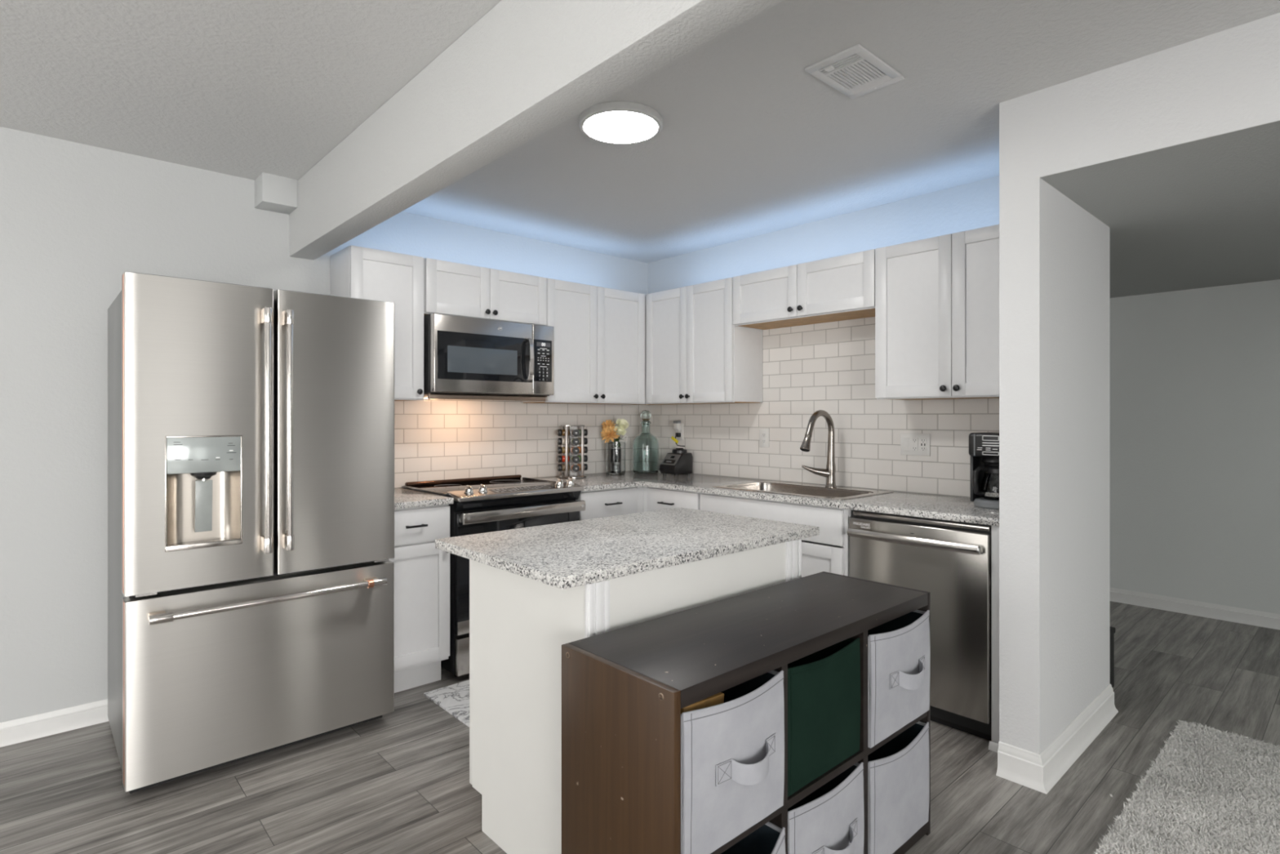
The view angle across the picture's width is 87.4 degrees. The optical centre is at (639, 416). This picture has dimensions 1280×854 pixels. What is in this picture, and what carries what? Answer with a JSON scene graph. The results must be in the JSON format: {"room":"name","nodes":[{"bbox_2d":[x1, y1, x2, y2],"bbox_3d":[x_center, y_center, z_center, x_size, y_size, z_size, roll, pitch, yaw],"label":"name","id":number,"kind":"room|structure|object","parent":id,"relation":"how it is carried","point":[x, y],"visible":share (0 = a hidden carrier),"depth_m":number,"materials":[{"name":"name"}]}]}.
{"room":"kitchen","nodes":[
{"label":"kitchen","id":0,"kind":"room"},
{"bbox_2d":[254,172,297,214],"bbox_3d":[-1.776,-1.089,3.273,0.154,0.137,0.150,0,0,-42],"label":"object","id":1,"kind":"structure","parent":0,"point":[273,193],"depth_m":3.23,"materials":[{"name":"grey paint"}]},
{"bbox_2d":[0,126,647,722],"bbox_3d":[-2.261,0.077,3.009,6.457,2.469,0.128,0,0,-42],"label":"wall","id":2,"kind":"structure","parent":0,"point":[75,218],"depth_m":2.87,"materials":[{"name":"grey paint"}]},
{"bbox_2d":[0,698,108,746],"bbox_3d":[-3.089,1.266,2.168,3.860,0.092,0.017,0,0,-42],"label":"baseboard","id":3,"kind":"structure","parent":2,"relation":"attached to","point":[51,722],"depth_m":2.77,"materials":[{"name":"paint"}]},
{"bbox_2d":[330,244,423,400],"bbox_3d":[-1.364,-0.465,3.514,0.386,0.756,0.330,0,0,-42],"label":"upper cabinet","id":4,"kind":"object","parent":2,"relation":"attached to","point":[356,272],"visible":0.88,"depth_m":3.46,"materials":[{"name":"paint"}]},
{"bbox_2d":[423,257,546,325],"bbox_3d":[-0.935,-0.696,3.904,0.770,0.294,0.330,0,0,-42],"label":"upper cabinet","id":5,"kind":"object","parent":2,"relation":"attached to","point":[450,288],"visible":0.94,"depth_m":3.77,"materials":[{"name":"paint"}]},
{"bbox_2d":[423,313,554,400],"bbox_3d":[-0.903,-0.317,3.862,0.758,0.446,0.433,0,0,-42],"label":"microwave","id":6,"kind":"object","parent":5,"relation":"attached to","point":[465,357],"visible":1,"depth_m":3.69,"materials":[{"name":"silver metal"}]},
{"bbox_2d":[520,278,645,404],"bbox_3d":[-0.341,-0.465,4.444,0.831,0.756,0.330,0,0,-42],"label":"upper cabinet","id":7,"kind":"object","parent":2,"relation":"attached to","point":[600,332],"visible":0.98,"depth_m":4.33,"materials":[{"name":"paint"}]},
{"bbox_2d":[0,0,1279,262],"bbox_3d":[0.132,-1.197,0.392,6.437,0.080,7.220,0,0,-42],"label":"ceiling","id":8,"kind":"structure","parent":0,"point":[750,143],"depth_m":2.38,"materials":[{"name":"grey paint"}]},
{"bbox_2d":[288,0,783,259],"bbox_3d":[0.630,-0.983,0.831,0.121,0.349,7.000,0,0,-42],"label":"ceiling beam","id":9,"kind":"structure","parent":8,"relation":"attached to","point":[525,68],"depth_m":1.92,"materials":[{"name":"white paint"}]},
{"bbox_2d":[578,101,662,144],"bbox_3d":[-0.072,-1.141,2.615,0.326,0.032,0.326,0,0,-42],"label":"recessed light","id":10,"kind":"object","parent":8,"relation":"in","point":[612,122],"visible":1,"depth_m":2.57,"materials":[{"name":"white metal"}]},
{"bbox_2d":[583,111,657,142],"bbox_3d":[-0.072,-1.128,2.615,0.290,0.005,0.290,0,0,34],"label":"diffuser","id":11,"kind":"object","parent":10,"relation":"attached to","point":[603,126],"depth_m":2.59,"materials":[{"name":"white plastic"}]},
{"bbox_2d":[804,44,904,98],"bbox_3d":[0.726,-1.149,2.248,0.302,0.016,0.198,0,0,-42],"label":"ceiling vent","id":12,"kind":"object","parent":8,"relation":"in","point":[855,72],"visible":1,"depth_m":2.23,"materials":[{"name":"paint"}]},
{"bbox_2d":[0,600,1279,853],"bbox_3d":[0.957,1.352,1.142,8.666,0.080,7.220,0,0,-42],"label":"floor","id":13,"kind":"structure","parent":0,"point":[397,782],"depth_m":2.40,"materials":[{"name":"plastic"}]},
{"bbox_2d":[107,271,394,793],"bbox_3d":[-1.630,0.412,2.816,0.916,1.799,0.902,0,0,-42],"label":"refrigerator","id":14,"kind":"object","parent":13,"relation":"on","point":[251,429],"visible":1,"depth_m":2.47,"materials":[{"name":"grey metal"}]},
{"bbox_2d":[388,504,449,693],"bbox_3d":[-1.260,0.870,3.392,0.363,0.883,0.644,0,0,-42],"label":"base cabinet","id":15,"kind":"object","parent":13,"relation":"on","point":[421,570],"visible":0.44,"depth_m":3.21,"materials":[{"name":"paint"}]},
{"bbox_2d":[394,487,453,509],"bbox_3d":[-1.264,0.413,3.399,0.374,0.030,0.634,0,0,-42],"label":"countertop","id":16,"kind":"structure","parent":15,"relation":"on","point":[404,498],"depth_m":3.26,"materials":[{"name":"white stone"}]},
{"bbox_2d":[423,680,469,727],"bbox_3d":[-0.555,1.307,3.259,0.822,0.010,0.468,0,0,-42],"label":"floor mat","id":17,"kind":"object","parent":13,"relation":"on","point":[454,699],"visible":0.24,"depth_m":3.08,"materials":[{"name":"fabric"}]},
{"bbox_2d":[401,474,585,676],"bbox_3d":[-0.810,0.829,3.764,0.786,0.966,0.698,0,0,-42],"label":"range","id":18,"kind":"object","parent":13,"relation":"on","point":[481,504],"visible":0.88,"depth_m":3.45,"materials":[{"name":"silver metal"}]},
{"bbox_2d":[401,477,555,495],"bbox_3d":[-0.861,0.393,3.820,0.784,0.008,0.548,0,0,-42],"label":"cooktop","id":19,"kind":"object","parent":18,"relation":"in","point":[445,486],"depth_m":3.84,"materials":[{"name":"black glass"}]},
{"bbox_2d":[575,485,643,519],"bbox_3d":[-0.346,0.870,4.223,0.507,0.883,0.644,0,0,-42],"label":"base cabinet","id":20,"kind":"object","parent":13,"relation":"on","point":[625,500],"visible":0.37,"depth_m":4.00,"materials":[{"name":"paint"}]},
{"bbox_2d":[533,471,999,525],"bbox_3d":[0.577,0.413,3.646,1.110,0.030,2.746,0,0,-42],"label":"countertop","id":21,"kind":"structure","parent":20,"relation":"on","point":[950,508],"depth_m":3.36,"materials":[{"name":"white stone"}]},
{"bbox_2d":[558,425,586,478],"bbox_3d":[-0.437,0.226,4.386,0.184,0.343,0.184,0,0,-42],"label":"spice rack","id":22,"kind":"object","parent":21,"relation":"on","point":[568,473],"visible":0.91,"depth_m":4.35,"materials":[{"name":"metal"}]},
{"bbox_2d":[557,464,568,471],"bbox_3d":[-0.496,0.332,4.365,0.070,0.045,0.045,0,0,-20],"label":"spice jar","id":23,"kind":"object","parent":22,"relation":"in","point":[560,467],"visible":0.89,"depth_m":4.35,"materials":[{"name":"brown glass"}]},
{"bbox_2d":[557,455,568,462],"bbox_3d":[-0.496,0.275,4.365,0.070,0.045,0.045,0,0,-20],"label":"spice jar","id":24,"kind":"object","parent":22,"relation":"in","point":[560,458],"visible":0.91,"depth_m":4.35,"materials":[{"name":"red glass"}]},
{"bbox_2d":[557,446,568,453],"bbox_3d":[-0.496,0.218,4.365,0.070,0.045,0.045,0,0,-20],"label":"spice jar","id":25,"kind":"object","parent":22,"relation":"in","point":[561,450],"visible":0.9,"depth_m":4.35,"materials":[{"name":"black plastic"}]},
{"bbox_2d":[557,437,568,444],"bbox_3d":[-0.496,0.161,4.365,0.070,0.045,0.045,0,0,-20],"label":"spice jar","id":26,"kind":"object","parent":22,"relation":"in","point":[561,441],"visible":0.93,"depth_m":4.35,"materials":[{"name":"glass"}]},
{"bbox_2d":[557,429,568,435],"bbox_3d":[-0.496,0.104,4.365,0.070,0.045,0.045,0,0,-20],"label":"spice jar","id":27,"kind":"object","parent":22,"relation":"in","point":[560,432],"visible":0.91,"depth_m":4.35,"materials":[{"name":"black glass"}]},
{"bbox_2d":[570,464,579,471],"bbox_3d":[-0.416,0.332,4.327,0.045,0.045,0.070,0,0,-20],"label":"spice jar","id":28,"kind":"object","parent":22,"relation":"in","point":[575,468],"visible":1,"depth_m":4.30,"materials":[{"name":"black plastic"}]},
{"bbox_2d":[570,455,579,462],"bbox_3d":[-0.416,0.275,4.327,0.045,0.045,0.070,0,0,-20],"label":"spice jar","id":29,"kind":"object","parent":22,"relation":"in","point":[575,459],"visible":1,"depth_m":4.30,"materials":[{"name":"black plastic"}]},
{"bbox_2d":[570,446,579,453],"bbox_3d":[-0.416,0.218,4.327,0.045,0.045,0.070,0,0,-20],"label":"spice jar","id":30,"kind":"object","parent":22,"relation":"in","point":[574,450],"visible":1,"depth_m":4.30,"materials":[{"name":"black plastic"}]},
{"bbox_2d":[570,438,579,444],"bbox_3d":[-0.416,0.161,4.327,0.045,0.045,0.070,0,0,-20],"label":"spice jar","id":31,"kind":"object","parent":22,"relation":"in","point":[574,441],"visible":1,"depth_m":4.30,"materials":[{"name":"black plastic"}]},
{"bbox_2d":[570,429,579,436],"bbox_3d":[-0.416,0.104,4.327,0.045,0.045,0.070,0,0,-20],"label":"spice jar","id":32,"kind":"object","parent":22,"relation":"in","point":[575,433],"visible":1,"depth_m":4.30,"materials":[{"name":"black plastic"}]},
{"bbox_2d":[577,463,587,470],"bbox_3d":[-0.378,0.332,4.408,0.070,0.045,0.045,0,0,-20],"label":"spice jar","id":33,"kind":"object","parent":22,"relation":"in","point":[585,465],"visible":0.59,"depth_m":4.39,"materials":[{"name":"black glass"}]},
{"bbox_2d":[577,454,587,462],"bbox_3d":[-0.378,0.275,4.408,0.070,0.045,0.045,0,0,-20],"label":"spice jar","id":34,"kind":"object","parent":22,"relation":"in","point":[585,456],"visible":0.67,"depth_m":4.39,"materials":[{"name":"black plastic"}]},
{"bbox_2d":[577,446,587,453],"bbox_3d":[-0.378,0.218,4.408,0.070,0.045,0.045,0,0,-20],"label":"spice jar","id":35,"kind":"object","parent":22,"relation":"in","point":[585,448],"visible":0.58,"depth_m":4.39,"materials":[{"name":"black plastic"}]},
{"bbox_2d":[577,437,587,444],"bbox_3d":[-0.378,0.161,4.408,0.070,0.045,0.045,0,0,-20],"label":"spice jar","id":36,"kind":"object","parent":22,"relation":"in","point":[585,439],"visible":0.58,"depth_m":4.40,"materials":[{"name":"black plastic"}]},
{"bbox_2d":[577,429,587,435],"bbox_3d":[-0.378,0.104,4.408,0.070,0.045,0.045,0,0,-20],"label":"spice jar","id":37,"kind":"object","parent":22,"relation":"in","point":[585,431],"visible":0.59,"depth_m":4.39,"materials":[{"name":"black plastic"}]},
{"bbox_2d":[605,440,625,475],"bbox_3d":[-0.163,0.284,4.635,0.134,0.228,0.134,0,0,-42],"label":"glass vase","id":38,"kind":"object","parent":21,"relation":"on","point":[615,451],"visible":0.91,"depth_m":4.58,"materials":[{"name":"clear"}]},
{"bbox_2d":[601,419,615,431],"bbox_3d":[-0.217,0.114,4.656,0.085,0.189,0.102,0,0,-42],"label":"dahlia","id":39,"kind":"object","parent":38,"relation":"in","point":[607,423],"visible":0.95,"depth_m":4.65,"materials":[{"name":"orange plant"}]},
{"bbox_2d":[600,424,619,442],"bbox_3d":[-0.202,0.132,4.608,0.115,0.154,0.132,0,0,-42],"label":"dahlia","id":40,"kind":"object","parent":38,"relation":"in","point":[608,433],"visible":1,"depth_m":4.59,"materials":[{"name":"orange plant"}]},
{"bbox_2d":[613,425,626,440],"bbox_3d":[-0.132,0.135,4.599,0.086,0.147,0.072,0,0,5],"label":"rose","id":41,"kind":"object","parent":38,"relation":"in","point":[622,431],"visible":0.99,"depth_m":4.60,"materials":[{"name":"beige plant"}]},
{"bbox_2d":[615,418,629,439],"bbox_3d":[-0.118,0.111,4.619,0.093,0.196,0.080,0,0,-42],"label":"rose","id":42,"kind":"object","parent":38,"relation":"in","point":[623,423],"visible":0.99,"depth_m":4.62,"materials":[{"name":"beige plant"}]},
{"bbox_2d":[632,409,658,473],"bbox_3d":[0.047,0.175,4.761,0.184,0.446,0.184,0,0,-42],"label":"glass bottle","id":43,"kind":"object","parent":21,"relation":"on","point":[645,445],"visible":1,"depth_m":4.69,"materials":[{"name":"teal"}]},
{"bbox_2d":[659,448,693,475],"bbox_3d":[0.255,0.308,4.633,0.180,0.180,0.152,0,0,-42],"label":"blender base","id":44,"kind":"object","parent":21,"relation":"on","point":[679,461],"visible":1,"depth_m":4.59,"materials":[{"name":"black plastic"}]},
{"bbox_2d":[671,432,684,446],"bbox_3d":[0.294,0.160,4.708,0.084,0.093,0.139,0,0,-42],"label":"power cord","id":45,"kind":"object","parent":44,"relation":"on","point":[677,434],"visible":1,"depth_m":4.71,"materials":[{"name":"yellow plastic"}]},
{"bbox_2d":[712,480,893,500],"bbox_3d":[0.879,0.491,3.659,0.518,0.195,0.814,0,0,-42],"label":"sink","id":46,"kind":"object","parent":21,"relation":"in","point":[840,493],"visible":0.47,"depth_m":3.76,"materials":[{"name":"metal"}]},
{"bbox_2d":[728,483,872,497],"bbox_3d":[0.859,0.491,3.642,0.387,0.191,0.732,0,0,-42],"label":"basin","id":47,"kind":"object","parent":46,"relation":"in","point":[806,490],"depth_m":3.81,"materials":[{"name":"metal"}]},
{"bbox_2d":[800,409,836,487],"bbox_3d":[0.950,0.178,3.688,0.310,0.432,0.148,0,0,-42],"label":"kitchen faucet","id":48,"kind":"object","parent":21,"relation":"on","point":[828,473],"visible":1,"depth_m":3.72,"materials":[{"name":"silver metal"}]},
{"bbox_2d":[968,431,999,509],"bbox_3d":[1.621,0.234,2.986,0.300,0.327,0.194,0,0,-42],"label":"coffee maker","id":49,"kind":"object","parent":21,"relation":"on","point":[984,447],"visible":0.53,"depth_m":2.92,"materials":[{"name":"black plastic"}]},
{"bbox_2d":[972,466,999,500],"bbox_3d":[1.571,0.289,2.944,0.167,0.144,0.150,0,0,-42],"label":"coffee carafe","id":50,"kind":"object","parent":49,"relation":"on","point":[989,489],"visible":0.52,"depth_m":2.93,"materials":[{"name":"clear glass"}]},
{"bbox_2d":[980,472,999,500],"bbox_3d":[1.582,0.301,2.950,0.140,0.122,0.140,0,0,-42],"label":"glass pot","id":51,"kind":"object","parent":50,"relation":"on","point":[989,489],"depth_m":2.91,"materials":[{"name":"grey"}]},
{"bbox_2d":[981,457,999,464],"bbox_3d":[1.584,0.190,2.952,0.136,0.036,0.136,0,0,-42],"label":"basket","id":52,"kind":"object","parent":49,"relation":"on","point":[984,460],"depth_m":2.92,"materials":[{"name":"black plastic"}]},
{"bbox_2d":[435,506,819,853],"bbox_3d":[-0.006,0.855,2.300,1.140,0.914,0.706,0,0,-42],"label":"kitchen island","id":53,"kind":"object","parent":13,"relation":"on","point":[534,591],"visible":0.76,"depth_m":2.00,"materials":[{"name":"wood"}]},
{"bbox_2d":[643,485,702,511],"bbox_3d":[0.396,0.870,4.186,0.644,0.883,0.470,0,0,-42],"label":"base cabinet","id":54,"kind":"object","parent":13,"relation":"on","point":[654,498],"visible":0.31,"depth_m":4.00,"materials":[{"name":"paint"}]},
{"bbox_2d":[561,571,930,853],"bbox_3d":[0.363,0.932,1.865,1.147,0.760,0.384,0,0,-42],"label":"cube shelf","id":55,"kind":"object","parent":13,"relation":"on","point":[624,691],"visible":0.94,"depth_m":1.57,"materials":[{"name":"brown wood"}]},
{"bbox_2d":[680,670,784,853],"bbox_3d":[0.105,0.759,1.583,0.338,0.324,0.409,0,0,-42],"label":"fabric bin","id":56,"kind":"object","parent":55,"relation":"in","point":[732,751],"visible":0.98,"depth_m":1.43,"materials":[{"name":"grey fabric"}]},
{"bbox_2d":[680,692,724,713],"bbox_3d":[0.071,0.746,1.482,0.143,0.298,0.185,0,0,-42],"label":"cardboard box","id":57,"kind":"object","parent":56,"relation":"in","point":[717,699],"visible":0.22,"depth_m":1.42,"materials":[{"name":"brown cardboard"}]},
{"bbox_2d":[720,821,785,853],"bbox_3d":[0.107,1.116,1.580,0.339,0.304,0.416,0,0,-42],"label":"fabric bin","id":58,"kind":"object","parent":55,"relation":"in","point":[769,838],"visible":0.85,"depth_m":1.61,"materials":[{"name":"grey fabric"}]},
{"bbox_2d":[787,637,860,796],"bbox_3d":[0.361,0.763,1.848,0.343,0.316,0.361,0,0,-42],"label":"fabric bin","id":59,"kind":"object","parent":55,"relation":"in","point":[824,685],"visible":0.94,"depth_m":1.71,"materials":[{"name":"green fabric"}]},
{"bbox_2d":[787,761,864,853],"bbox_3d":[0.375,1.106,1.832,0.343,0.326,0.403,0,0,-42],"label":"fabric bin","id":60,"kind":"object","parent":55,"relation":"on","point":[829,820],"visible":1,"depth_m":1.72,"materials":[{"name":"grey fabric"}]},
{"bbox_2d":[867,720,928,853],"bbox_3d":[0.652,1.111,2.100,0.360,0.316,0.379,0,0,-42],"label":"fabric bin","id":61,"kind":"object","parent":55,"relation":"on","point":[898,771],"visible":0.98,"depth_m":1.96,"materials":[{"name":"grey fabric"}]},
{"bbox_2d":[867,609,929,748],"bbox_3d":[0.661,0.762,2.090,0.360,0.318,0.408,0,0,-42],"label":"fabric bin","id":62,"kind":"object","parent":55,"relation":"in","point":[899,648],"visible":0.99,"depth_m":1.94,"materials":[{"name":"grey fabric"}]},
{"bbox_2d":[699,493,851,577],"bbox_3d":[0.880,0.870,3.677,0.613,0.883,0.926,0,0,-42],"label":"base cabinet","id":63,"kind":"object","parent":13,"relation":"on","point":[828,551],"visible":0.16,"depth_m":3.27,"materials":[{"name":"paint"}]},
{"bbox_2d":[847,509,991,740],"bbox_3d":[1.381,0.875,3.071,0.651,0.874,0.628,0,0,-42],"label":"dishwasher","id":64,"kind":"object","parent":13,"relation":"on","point":[951,561],"visible":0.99,"depth_m":2.79,"materials":[{"name":"silver metal"}]},
{"bbox_2d":[988,525,999,752],"bbox_3d":[1.643,0.870,2.821,0.636,0.883,0.090,0,0,-42],"label":"end panel","id":65,"kind":"object","parent":13,"relation":"on","point":[993,744],"visible":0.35,"depth_m":2.64,"materials":[{"name":"paint"}]},
{"bbox_2d":[1110,626,1115,687],"bbox_3d":[2.090,1.167,3.282,0.292,0.290,0.348,0,0,-42],"label":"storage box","id":66,"kind":"object","parent":13,"relation":"on","point":[1113,629],"visible":0.17,"depth_m":3.23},
{"bbox_2d":[999,12,1279,754],"bbox_3d":[3.136,0.077,1.179,0.934,2.469,4.343,0,0,-42],"label":"wall pier","id":67,"kind":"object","parent":13,"relation":"on","point":[1055,255],"visible":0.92,"depth_m":2.43,"materials":[{"name":"white paint"}]},
{"bbox_2d":[995,684,1118,793],"bbox_3d":[1.718,1.254,2.714,0.966,0.115,0.165,0,0,-42],"label":"baseboard","id":68,"kind":"object","parent":67,"relation":"attached to","point":[1041,772],"visible":1,"depth_m":2.46,"materials":[{"name":"paint"}]},
{"bbox_2d":[1093,720,1279,853],"bbox_3d":[2.122,1.307,1.595,2.000,0.010,1.622,0,0,-42],"label":"area rug","id":69,"kind":"object","parent":13,"relation":"on","point":[1208,790],"visible":1,"depth_m":2.26,"materials":[{"name":"grey carpet"}]},
{"bbox_2d":[647,176,999,497],"bbox_3d":[1.039,0.077,4.071,0.145,2.469,2.757,0,0,-42],"label":"wall","id":70,"kind":"structure","parent":0,"point":[829,367],"depth_m":3.87,"materials":[{"name":"tile"}]},
{"bbox_2d":[675,423,683,439],"bbox_3d":[0.289,0.107,4.782,0.007,0.116,0.072,0,0,-42],"label":"wall outlet","id":71,"kind":"object","parent":70,"relation":"attached to","point":[681,437],"visible":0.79,"depth_m":4.77,"materials":[{"name":"white plastic"}]},
{"bbox_2d":[673,420,681,431],"bbox_3d":[0.271,0.067,4.765,0.043,0.078,0.044,0,0,-42],"label":"plug adapter","id":72,"kind":"object","parent":71,"relation":"attached to","point":[677,424],"visible":1,"depth_m":4.75,"materials":[{"name":"white plastic"}]},
{"bbox_2d":[619,277,762,404],"bbox_3d":[0.301,-0.465,4.529,0.330,0.756,1.068,0,0,-42],"label":"upper cabinet","id":73,"kind":"object","parent":70,"relation":"attached to","point":[695,354],"visible":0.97,"depth_m":4.26,"materials":[{"name":"paint"}]},
{"bbox_2d":[760,428,768,447],"bbox_3d":[0.790,0.134,4.231,0.007,0.116,0.072,0,0,-42],"label":"wall outlet","id":74,"kind":"object","parent":70,"relation":"attached to","point":[764,433],"visible":1,"depth_m":4.23,"materials":[{"name":"white plastic"}]},
{"bbox_2d":[761,432,766,436],"bbox_3d":[0.788,0.114,4.230,0.003,0.028,0.033,0,0,-42],"label":"socket","id":75,"kind":"object","parent":74,"relation":"attached to","point":[763,434],"depth_m":4.23,"materials":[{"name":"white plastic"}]},
{"bbox_2d":[761,439,766,443],"bbox_3d":[0.788,0.154,4.230,0.003,0.028,0.033,0,0,-42],"label":"socket","id":76,"kind":"object","parent":74,"relation":"attached to","point":[763,441],"depth_m":4.23,"materials":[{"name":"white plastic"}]},
{"bbox_2d":[732,248,875,329],"bbox_3d":[0.971,-0.696,3.792,0.330,0.294,0.920,0,0,-42],"label":"upper cabinet","id":77,"kind":"object","parent":70,"relation":"attached to","point":[842,287],"visible":0.98,"depth_m":3.67,"materials":[{"name":"paint"}]},
{"bbox_2d":[900,433,929,455],"bbox_3d":[1.446,0.145,3.510,0.008,0.114,0.158,0,0,-42],"label":"outlet panel","id":78,"kind":"object","parent":70,"relation":"attached to","point":[914,444],"visible":1,"depth_m":3.51,"materials":[{"name":"white plastic"}]},
{"bbox_2d":[903,437,909,450],"bbox_3d":[1.414,0.145,3.542,0.003,0.068,0.034,0,0,-42],"label":"rocker switch","id":79,"kind":"object","parent":78,"relation":"attached to","point":[906,440],"depth_m":3.54,"materials":[{"name":"white plastic"}]},
{"bbox_2d":[911,437,918,450],"bbox_3d":[1.444,0.145,3.509,0.003,0.068,0.034,0,0,-42],"label":"socket","id":80,"kind":"object","parent":78,"relation":"attached to","point":[914,440],"depth_m":3.51,"materials":[{"name":"white plastic"}]},
{"bbox_2d":[920,438,926,451],"bbox_3d":[1.474,0.145,3.475,0.003,0.068,0.034,0,0,-42],"label":"socket","id":81,"kind":"object","parent":78,"relation":"attached to","point":[922,441],"depth_m":3.47,"materials":[{"name":"white plastic"}]},
{"bbox_2d":[875,224,999,399],"bbox_3d":[1.535,-0.465,3.171,0.330,0.756,0.754,0,0,-42],"label":"upper cabinet","id":82,"kind":"object","parent":70,"relation":"attached to","point":[937,298],"visible":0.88,"depth_m":3.12,"materials":[{"name":"paint"}]},
{"bbox_2d":[1040,120,1279,297],"bbox_3d":[2.994,-1.003,2.994,3.159,0.309,7.220,0,0,-42],"label":"ceiling","id":83,"kind":"structure","parent":0,"point":[1202,213],"depth_m":2.74,"materials":[{"name":"grey paint"}]},
{"bbox_2d":[1110,279,1279,613],"bbox_3d":[4.125,0.232,4.024,0.100,2.160,7.220,0,0,-42],"label":"wall","id":84,"kind":"structure","parent":0,"point":[1195,373],"depth_m":4.43,"materials":[{"name":"white paint"}]},
{"bbox_2d":[1110,587,1279,629],"bbox_3d":[4.048,1.266,4.021,0.019,0.092,7.120,0,0,-42],"label":"baseboard","id":85,"kind":"structure","parent":84,"relation":"attached to","point":[1257,618],"depth_m":4.41,"materials":[{"name":"paint"}]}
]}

